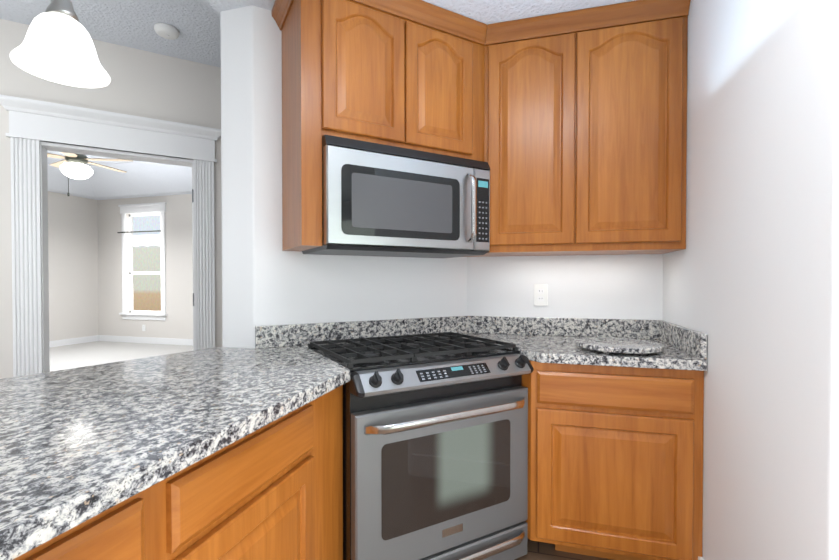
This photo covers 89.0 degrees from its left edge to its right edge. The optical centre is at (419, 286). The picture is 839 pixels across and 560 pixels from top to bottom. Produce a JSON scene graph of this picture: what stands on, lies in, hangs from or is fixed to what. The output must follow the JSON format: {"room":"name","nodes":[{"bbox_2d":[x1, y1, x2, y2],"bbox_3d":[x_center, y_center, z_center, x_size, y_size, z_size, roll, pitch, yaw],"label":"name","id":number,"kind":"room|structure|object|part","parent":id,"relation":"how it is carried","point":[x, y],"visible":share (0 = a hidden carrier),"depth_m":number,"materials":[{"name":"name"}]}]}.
{"room":"kitchen","nodes":[
{"label":"kitchen","id":0,"kind":"room"},
{"bbox_2d":[48,191,98,340],"bbox_3d":[-7.598,-0.208,3.231,0.120,2.740,10.300,0,1,16],"label":"wall","id":1,"kind":"structure","parent":0,"point":[73,262],"depth_m":7.72,"materials":[{"name":"white paint"}]},
{"bbox_2d":[49,335,98,347],"bbox_3d":[-7.520,1.057,3.277,0.016,0.110,10.200,0,1,16],"label":"baseboard","id":2,"kind":"structure","parent":1,"relation":"attached to","point":[56,343],"depth_m":7.73,"materials":[{"name":"white"}]},
{"bbox_2d":[0,0,220,199],"bbox_3d":[-2.805,-1.732,2.751,14.100,0.320,12.000,0,1,16],"label":"ceiling","id":3,"kind":"structure","parent":0,"point":[131,23],"depth_m":2.73,"materials":[{"name":"white paint"}]},
{"bbox_2d":[47,152,132,195],"bbox_3d":[-4.184,-1.499,5.273,1.255,0.849,1.213,0,1,16],"label":"ceiling fan","id":4,"kind":"object","parent":3,"relation":"hanging from","point":[73,165],"visible":0.56,"depth_m":5.15,"materials":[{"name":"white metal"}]},
{"bbox_3d":[-4.191,-1.711,5.217,0.220,0.424,0.220,0,1,16],"label":"fan motor","id":5,"kind":"part","parent":4,"relation":"part of","materials":[{"name":"brown metal"}]},
{"bbox_3d":[-4.191,-1.406,5.221,0.320,0.184,0.320,0,1,16],"label":"lamp shade","id":6,"kind":"part","parent":4,"relation":"part of","materials":[{"name":"white glass"}]},
{"bbox_2d":[154,23,179,39],"bbox_3d":[-1.542,-1.548,2.608,0.136,0.040,0.136,0,1,16],"label":"smoke detector","id":7,"kind":"object","parent":3,"relation":"attached to","point":[167,31],"visible":0.98,"depth_m":2.58,"materials":[{"name":"white plastic"}]},
{"bbox_2d":[0,19,221,378],"bbox_3d":[-3.943,-0.189,1.754,8.300,2.740,0.120,0,1,-29],"label":"wall","id":8,"kind":"structure","parent":0,"point":[146,84],"depth_m":2.79,"materials":[{"name":"white paint"}]},
{"bbox_2d":[0,94,220,376],"bbox_3d":[-1.958,0.032,2.828,1.210,2.271,0.206,0,1,-29],"label":"trim","id":9,"kind":"structure","parent":8,"relation":"attached to","point":[38,129],"depth_m":2.65,"materials":[{"name":"white"}]},
{"bbox_2d":[192,189,193,305],"bbox_3d":[-1.598,0.115,3.031,0.020,1.590,0.050,0,1,-29],"label":"hinges","id":10,"kind":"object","parent":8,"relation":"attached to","point":[193,201],"depth_m":3.00,"materials":[{"name":"grey metal"}]},
{"bbox_2d":[49,341,192,371],"bbox_3d":[-2.805,1.173,2.789,14.100,0.110,12.000,0,1,16],"label":"floor","id":11,"kind":"structure","parent":0,"point":[81,355],"depth_m":6.85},
{"bbox_2d":[97,194,192,338],"bbox_3d":[-2.276,-0.259,7.161,8.250,2.740,0.140,0,1,16],"label":"wall","id":12,"kind":"structure","parent":0,"point":[177,323],"depth_m":7.83,"materials":[{"name":"white paint"}]},
{"bbox_2d":[118,202,166,320],"bbox_3d":[-5.079,-0.446,7.886,1.080,2.135,0.150,0,1,16],"label":"window","id":13,"kind":"structure","parent":12,"relation":"in","point":[146,209],"depth_m":7.90,"materials":[{"name":"white"}]},
{"bbox_2d":[117,230,160,232],"bbox_3d":[-5.149,-0.998,7.831,0.990,0.024,0.024,0,1,16],"label":"rod","id":14,"kind":"object","parent":13,"relation":"attached to","point":[140,231],"visible":0.96,"depth_m":7.82,"materials":[{"name":"brown metal"}]},
{"bbox_2d":[128,234,160,246],"bbox_3d":[-5.074,-0.840,7.897,0.810,0.217,0.016,0,1,16],"label":"window blind","id":15,"kind":"object","parent":13,"relation":"attached to","point":[143,240],"visible":1,"depth_m":7.90,"materials":[{"name":"grey fabric"}]},
{"bbox_2d":[98,335,192,345],"bbox_3d":[-2.225,1.007,7.082,8.100,0.110,0.016,0,1,16],"label":"baseboard","id":16,"kind":"structure","parent":12,"relation":"attached to","point":[151,340],"depth_m":7.86,"materials":[{"name":"white"}]},
{"bbox_2d":[204,0,636,23],"bbox_3d":[1.046,-1.358,-0.451,4.954,0.384,7.900,0,1,16],"label":"ceiling","id":17,"kind":"structure","parent":0,"point":[489,11],"depth_m":1.82,"materials":[{"name":"white paint"}]},
{"bbox_2d":[10,0,110,87],"bbox_3d":[-0.931,-0.874,1.111,0.201,0.623,0.201,0,1,16],"label":"pendant light","id":18,"kind":"object","parent":17,"relation":"hanging from","point":[57,45],"visible":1,"depth_m":1.09,"materials":[{"name":"white glass"}]},
{"bbox_3d":[-0.931,-0.940,1.110,0.128,0.491,0.128,0,1,16],"label":"pendant stem","id":19,"kind":"part","parent":18,"relation":"part of","materials":[{"name":"silver metal"}]},
{"bbox_2d":[220,0,838,559],"bbox_3d":[1.742,-0.192,2.051,4.954,2.740,2.735,0,1,16],"label":"wall","id":20,"kind":"structure","parent":0,"point":[746,280],"depth_m":1.40,"materials":[{"name":"white paint"}]},
{"bbox_2d":[272,0,486,250],"bbox_3d":[-0.159,-0.675,1.911,0.893,1.037,0.381,0,1,-29],"label":"upper cabinet","id":21,"kind":"object","parent":20,"relation":"attached to","point":[408,74],"visible":1,"depth_m":1.73,"materials":[{"name":"brown wood"}]},
{"bbox_3d":[-0.159,-1.157,1.905,0.893,0.072,0.381,0,1,-29],"label":"crown","id":22,"kind":"part","parent":21,"relation":"part of","materials":[{"name":"brown wood"}]},
{"bbox_2d":[302,135,489,257],"bbox_3d":[-0.093,-0.359,1.922,0.771,0.428,0.434,0,1,-29],"label":"microwave","id":23,"kind":"object","parent":21,"relation":"attached to","point":[382,200],"visible":1,"depth_m":1.74,"materials":[{"name":"silver metal"}]},
{"bbox_3d":[0.230,-0.346,1.883,0.028,0.303,0.049,0,1,-29],"label":"handle","id":24,"kind":"part","parent":23,"relation":"part of","materials":[{"name":"silver metal"}]},
{"bbox_3d":[0.288,-0.344,1.938,0.070,0.288,0.002,0,1,-29],"label":"panel","id":25,"kind":"part","parent":23,"relation":"part of","materials":[{"name":"black plastic"}]},
{"bbox_3d":[-0.064,-0.851,1.781,0.697,0.505,0.019,0,1,-29],"label":"door","id":26,"kind":"part","parent":21,"relation":"part of","materials":[{"name":"brown wood"}]},
{"bbox_2d":[255,316,706,359],"bbox_3d":[0.247,0.217,1.969,1.761,0.094,0.802,0,1,16],"label":"backsplash","id":27,"kind":"structure","parent":20,"relation":"attached to","point":[690,342],"depth_m":2.13,"materials":[{"name":"stone"}]},
{"bbox_2d":[534,284,547,305],"bbox_3d":[0.645,0.048,2.270,0.072,0.116,0.007,0,1,16],"label":"outlet","id":28,"kind":"object","parent":20,"relation":"attached to","point":[544,295],"depth_m":2.27,"materials":[{"name":"white plastic"}]},
{"bbox_3d":[0.644,0.048,2.267,0.034,0.068,0.001,0,1,16],"label":"electrical outlet socket","id":29,"kind":"part","parent":28,"relation":"part of","materials":[{"name":"white plastic"}]},
{"bbox_2d":[465,0,690,256],"bbox_3d":[0.633,-0.677,2.065,1.077,1.037,0.387,0,1,16],"label":"upper cabinet","id":30,"kind":"object","parent":20,"relation":"attached to","point":[585,131],"visible":0.98,"depth_m":1.86,"materials":[{"name":"brown wood"}]},
{"bbox_3d":[0.702,-1.157,1.861,0.838,0.072,0.042,0,1,16],"label":"crown","id":31,"kind":"part","parent":30,"relation":"part of","materials":[{"name":"brown wood"}]},
{"bbox_2d":[514,538,612,559],"bbox_3d":[0.926,1.215,-0.384,5.204,0.110,7.900,0,1,16],"label":"floor","id":32,"kind":"structure","parent":0,"point":[536,550],"depth_m":1.80,"materials":[{"name":"brown wood"}]},
{"bbox_2d":[13,473,176,559],"bbox_3d":[-0.845,0.735,0.568,0.670,0.825,0.555,0,1,16],"label":"base cabinet","id":33,"kind":"object","parent":32,"relation":"on","point":[143,526],"depth_m":0.68,"materials":[{"name":"brown wood"}]},
{"bbox_2d":[177,397,320,559],"bbox_3d":[-0.699,0.728,1.089,0.670,0.825,0.527,0,1,16],"label":"base cabinet","id":34,"kind":"object","parent":32,"relation":"on","point":[273,490],"depth_m":1.01,"materials":[{"name":"brown wood"}]},
{"bbox_2d":[321,385,342,559],"bbox_3d":[-0.547,0.721,1.632,0.670,0.825,0.600,0,1,16],"label":"base cabinet","id":35,"kind":"object","parent":32,"relation":"on","point":[332,401],"depth_m":1.39,"materials":[{"name":"brown wood"}]},
{"bbox_2d":[0,341,359,559],"bbox_3d":[-1.218,0.301,0.669,1.530,0.038,4.094,0,1,16],"label":"countertop","id":36,"kind":"structure","parent":35,"relation":"on","point":[79,445],"depth_m":0.89,"materials":[{"name":"stone"}]},
{"bbox_2d":[308,332,533,559],"bbox_3d":[-0.009,0.689,1.800,0.760,0.885,0.646,0,1,-29],"label":"range","id":37,"kind":"object","parent":32,"relation":"on","point":[435,446],"visible":1,"depth_m":1.55,"materials":[{"name":"silver metal"}]},
{"bbox_2d":[310,338,519,372],"bbox_3d":[-0.037,0.280,1.844,0.759,0.015,0.532,0,1,-29],"label":"cooktop","id":38,"kind":"object","parent":37,"relation":"in","point":[450,357],"depth_m":1.68,"materials":[{"name":"black metal"}]},
{"bbox_3d":[0.110,0.693,1.588,0.752,0.547,0.044,0,1,-29],"label":"door","id":39,"kind":"part","parent":37,"relation":"part of","materials":[{"name":"silver metal"}]},
{"bbox_3d":[0.114,0.321,1.576,0.712,0.074,0.092,0,1,-29],"label":"control panel","id":40,"kind":"part","parent":37,"relation":"part of","materials":[{"name":"silver metal"}]},
{"bbox_3d":[0.134,0.739,1.546,0.690,0.581,0.061,0,1,-29],"label":"handle","id":41,"kind":"part","parent":37,"relation":"part of","materials":[{"name":"silver metal"}]},
{"bbox_3d":[0.117,0.692,1.565,0.560,0.325,0.003,0,1,-29],"label":"door glass","id":42,"kind":"part","parent":37,"relation":"part of","materials":[{"name":"black glass"}]},
{"bbox_2d":[451,366,463,370],"bbox_3d":[0.139,0.304,1.573,0.050,0.011,0.011,0,1,-29],"label":"clock","id":43,"kind":"object","parent":37,"relation":"on","point":[453,368],"depth_m":1.57,"materials":[{"name":"teal glass"}]},
{"bbox_3d":[0.110,1.044,1.592,0.752,0.130,0.044,0,1,-29],"label":"drawer","id":44,"kind":"part","parent":37,"relation":"part of","materials":[{"name":"silver metal"}]},
{"bbox_2d":[522,360,703,559],"bbox_3d":[0.609,0.716,1.991,1.074,0.825,0.578,0,1,16],"label":"base cabinet","id":45,"kind":"object","parent":32,"relation":"on","point":[615,462],"visible":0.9,"depth_m":1.65,"materials":[{"name":"brown wood"}]},
{"bbox_2d":[460,333,706,370],"bbox_3d":[0.621,0.284,1.973,1.042,0.038,0.594,0,1,16],"label":"countertop","id":46,"kind":"structure","parent":45,"relation":"on","point":[537,348],"depth_m":1.69,"materials":[{"name":"stone"}]},
{"bbox_2d":[576,337,664,353],"bbox_3d":[0.834,0.251,1.789,0.336,0.032,0.336,0,1,16],"label":"trivet","id":47,"kind":"object","parent":46,"relation":"on","point":[607,345],"visible":1,"depth_m":1.72,"materials":[{"name":"grey stone"}]},
{"bbox_3d":[0.747,0.761,1.663,0.561,0.528,0.019,0,1,16],"label":"door","id":48,"kind":"part","parent":45,"relation":"part of","materials":[{"name":"brown wood"}]},
{"bbox_3d":[0.747,0.411,1.659,0.561,0.130,0.019,0,1,16],"label":"drawer","id":49,"kind":"part","parent":45,"relation":"part of","materials":[{"name":"brown wood"}]},
{"label":"outside","id":50,"kind":"structure","parent":0,"visible":0},
{"bbox_2d":[133,215,160,310],"bbox_3d":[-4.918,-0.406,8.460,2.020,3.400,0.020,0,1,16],"label":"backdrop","id":51,"kind":"structure","parent":50,"point":[147,292],"depth_m":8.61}
]}

